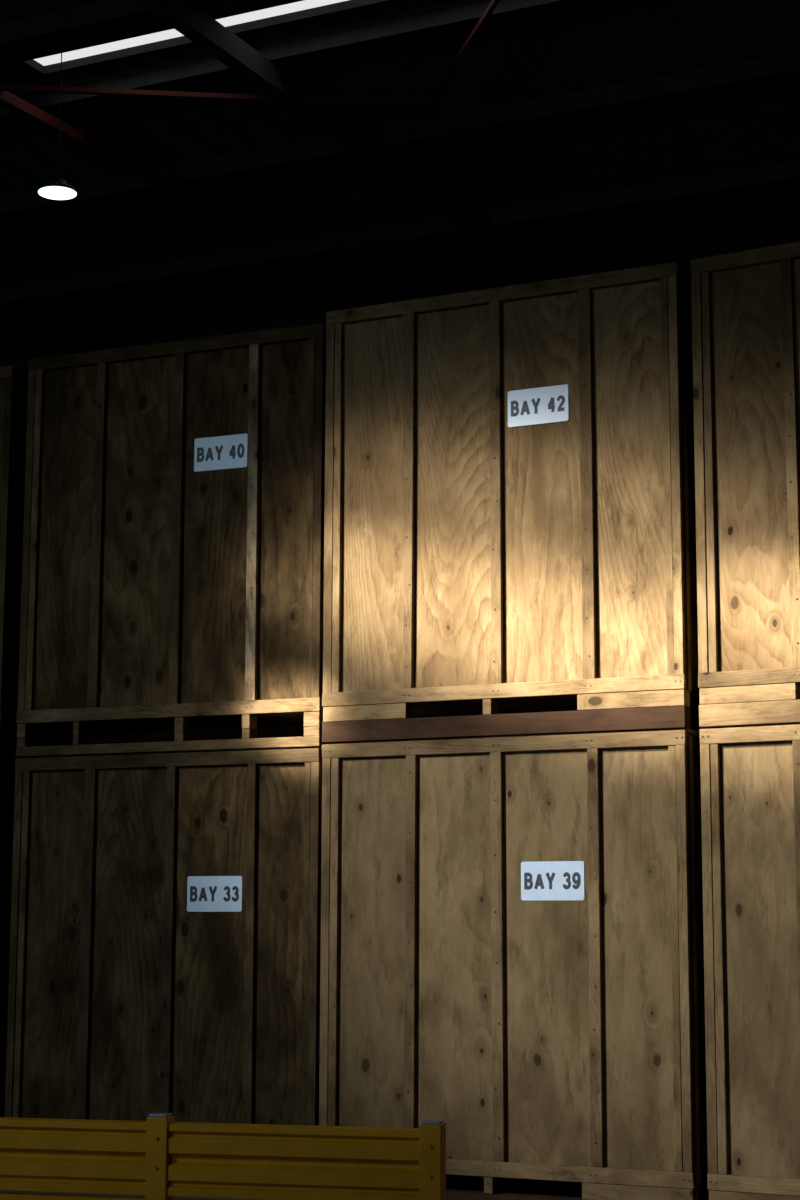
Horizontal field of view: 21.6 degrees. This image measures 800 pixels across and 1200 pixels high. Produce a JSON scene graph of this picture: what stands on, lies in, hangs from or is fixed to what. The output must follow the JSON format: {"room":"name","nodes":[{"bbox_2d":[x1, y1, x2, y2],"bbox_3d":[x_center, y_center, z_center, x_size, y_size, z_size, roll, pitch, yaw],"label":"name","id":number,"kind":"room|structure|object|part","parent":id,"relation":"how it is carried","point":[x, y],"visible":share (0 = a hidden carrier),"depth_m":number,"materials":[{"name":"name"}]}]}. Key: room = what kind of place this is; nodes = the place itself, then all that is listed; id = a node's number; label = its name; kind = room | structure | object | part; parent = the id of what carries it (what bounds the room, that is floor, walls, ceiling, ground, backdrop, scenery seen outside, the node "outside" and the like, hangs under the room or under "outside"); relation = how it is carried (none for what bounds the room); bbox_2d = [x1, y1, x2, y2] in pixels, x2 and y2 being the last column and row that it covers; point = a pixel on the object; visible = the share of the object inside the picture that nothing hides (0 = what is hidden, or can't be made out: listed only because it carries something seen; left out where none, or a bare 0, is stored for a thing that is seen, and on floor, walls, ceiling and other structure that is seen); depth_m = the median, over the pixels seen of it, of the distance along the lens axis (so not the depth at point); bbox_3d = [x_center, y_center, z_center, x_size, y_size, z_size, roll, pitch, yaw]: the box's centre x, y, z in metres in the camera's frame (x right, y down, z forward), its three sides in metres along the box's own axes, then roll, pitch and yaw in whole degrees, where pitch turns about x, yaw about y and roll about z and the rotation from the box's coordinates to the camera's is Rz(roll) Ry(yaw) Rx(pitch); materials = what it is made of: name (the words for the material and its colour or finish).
{"room":"storage warehouse","nodes":[
{"label":"storage warehouse","id":0,"kind":"room"},
{"bbox_2d":[0,1190,263,1199],"bbox_3d":[-1.331,3.115,9.610,32.000,0.200,32.000,-4,-10,26],"label":"floor","id":1,"kind":"structure","parent":0,"point":[0,1190],"depth_m":11.87,"materials":[{"name":"grey concrete"}]},
{"bbox_2d":[5,747,322,1125],"bbox_3d":[-1.121,2.249,12.897,2.058,2.519,1.490,-4,-10,23],"label":"crate","id":2,"kind":"object","parent":1,"relation":"on","point":[165,928],"visible":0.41,"depth_m":12.27,"materials":[{"name":"brown wood"}]},
{"bbox_2d":[16,323,326,756],"bbox_3d":[-1.111,-0.239,13.291,2.059,2.519,1.490,-4,-10,23],"label":"crate","id":3,"kind":"object","parent":2,"relation":"on","point":[172,589],"visible":0.8,"depth_m":12.64,"materials":[{"name":"brown wood"}]},
{"bbox_3d":[-1.076,-0.884,12.598,0.360,0.205,0.005,-4,-10,23],"label":"sign plate","id":4,"kind":"part","parent":3,"relation":"part of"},
{"bbox_3d":[-1.077,1.707,12.183,0.360,0.205,0.005,-4,-10,23],"label":"sign plate","id":5,"kind":"part","parent":2,"relation":"part of","materials":[{"name":"white plastic"}]},
{"bbox_2d":[0,1113,445,1199],"bbox_3d":[-1.036,2.515,8.762,2.585,0.721,0.180,-2,-9,14],"label":"barrier","id":6,"kind":"object","parent":1,"relation":"on","point":[159,1157],"visible":1,"depth_m":8.70,"materials":[{"name":"yellow metal"}]},
{"bbox_3d":[-1.608,2.665,8.869,1.142,0.303,0.043,-2,-9,14],"label":"corrugated rail","id":7,"kind":"part","parent":6,"relation":"part of","materials":[{"name":"yellow metal"}]},
{"bbox_3d":[-1.607,2.359,8.918,1.142,0.303,0.043,-2,-9,14],"label":"corrugated rail","id":8,"kind":"part","parent":6,"relation":"part of","materials":[{"name":"yellow metal"}]},
{"bbox_3d":[-1.007,2.520,8.754,0.180,0.709,0.180,-2,-9,14],"label":"post","id":9,"kind":"part","parent":6,"relation":"part of","materials":[{"name":"yellow metal"}]},
{"bbox_3d":[-0.441,2.624,8.582,1.083,0.303,0.043,-2,-9,14],"label":"corrugated rail","id":10,"kind":"part","parent":6,"relation":"part of","materials":[{"name":"yellow metal"}]},
{"bbox_3d":[-0.440,2.318,8.631,1.083,0.303,0.043,-2,-9,14],"label":"corrugated rail","id":11,"kind":"part","parent":6,"relation":"part of","materials":[{"name":"yellow metal"}]},
{"bbox_3d":[0.131,2.480,8.474,0.180,0.709,0.180,-2,-9,14],"label":"post","id":12,"kind":"part","parent":6,"relation":"part of","materials":[{"name":"yellow metal"}]},
{"bbox_2d":[319,728,708,1199],"bbox_3d":[0.841,2.080,11.785,2.141,2.519,1.490,-4,-10,26],"label":"crate","id":13,"kind":"object","parent":1,"relation":"on","point":[512,958],"visible":0.77,"depth_m":11.11,"materials":[{"name":"brown wood"}]},
{"bbox_2d":[322,262,703,742],"bbox_3d":[0.851,-0.408,12.180,2.140,2.519,1.490,-4,-10,26],"label":"crate","id":14,"kind":"object","parent":13,"relation":"on","point":[510,514],"visible":0.85,"depth_m":11.51,"materials":[{"name":"brown wood"}]},
{"bbox_3d":[0.758,-1.067,11.531,0.360,0.205,0.005,-4,-10,26],"label":"sign plate","id":15,"kind":"part","parent":14,"relation":"part of","materials":[{"name":"white plastic"}]},
{"bbox_3d":[0.807,1.486,11.097,0.360,0.205,0.005,-4,-10,26],"label":"sign plate","id":16,"kind":"part","parent":13,"relation":"part of","materials":[{"name":"white plastic"}]},
{"bbox_2d":[700,723,799,1199],"bbox_3d":[2.836,1.920,10.729,2.139,2.519,1.490,-5,-10,30],"label":"crate","id":17,"kind":"object","parent":1,"relation":"on","point":[750,775],"visible":1,"depth_m":10.54,"materials":[{"name":"brown wood"}]},
{"bbox_2d":[691,242,799,727],"bbox_3d":[2.845,-0.568,11.123,2.139,2.519,1.490,-5,-10,30],"label":"crate","id":18,"kind":"object","parent":17,"relation":"on","point":[746,304],"visible":0.95,"depth_m":10.90,"materials":[{"name":"brown wood"}]},
{"bbox_2d":[0,0,799,368],"bbox_3d":[-0.628,-5.165,12.300,32.000,0.175,27.090,-4,-10,26],"label":"purlins","id":19,"kind":"structure","parent":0,"point":[104,13],"depth_m":18.53,"materials":[{"name":"grey metal"}]},
{"bbox_2d":[36,0,78,199],"bbox_3d":[-2.610,-3.881,16.115,0.320,1.580,0.320,-4,-10,26],"label":"pendant lamp","id":20,"kind":"object","parent":19,"relation":"hanging from","point":[54,189],"visible":1,"depth_m":15.99,"materials":[{"name":"white"}]},
{"bbox_2d":[38,186,76,199],"bbox_3d":[-2.613,-3.103,15.992,0.290,0.004,0.290,-4,-10,26],"label":"diffuser","id":21,"kind":"object","parent":20,"relation":"attached to","point":[49,192],"depth_m":15.97,"materials":[{"name":"white plastic"}]},
{"bbox_2d":[0,0,245,53],"bbox_3d":[-3.735,-6.275,6.097,32.000,0.040,20.980,-4,-10,26],"label":"sheeting","id":22,"kind":"object","parent":19,"relation":"attached to","point":[10,10],"depth_m":16.48,"materials":[{"name":"grey metal"}]},
{"bbox_2d":[0,0,422,84],"bbox_3d":[0.973,-4.769,15.525,32.000,0.085,0.550,-4,-10,26],"label":"flashing","id":23,"kind":"object","parent":19,"relation":"attached to","point":[15,68],"visible":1,"depth_m":16.95,"materials":[{"name":"grey metal"}]},
{"bbox_2d":[0,0,502,280],"bbox_3d":[-0.731,-3.970,18.077,6.626,0.115,7.115,-4,-10,26],"label":"red wind bracing","id":24,"kind":"object","parent":19,"relation":"attached to","point":[8,100],"visible":1,"depth_m":17.43,"materials":[{"name":"metal"}]},
{"bbox_2d":[0,0,560,354],"bbox_3d":[-0.806,-5.227,10.688,18.440,0.190,32.000,-4,-10,26],"label":"rafters","id":25,"kind":"object","parent":19,"relation":"attached to","point":[184,16],"depth_m":18.38,"materials":[{"name":"grey metal"}]},
{"bbox_2d":[0,0,799,361],"bbox_3d":[3.410,-3.978,20.403,32.000,0.040,10.710,-4,-10,26],"label":"sheeting","id":26,"kind":"object","parent":19,"relation":"attached to","point":[591,44],"depth_m":19.85,"materials":[{"name":"grey metal"}]}
]}

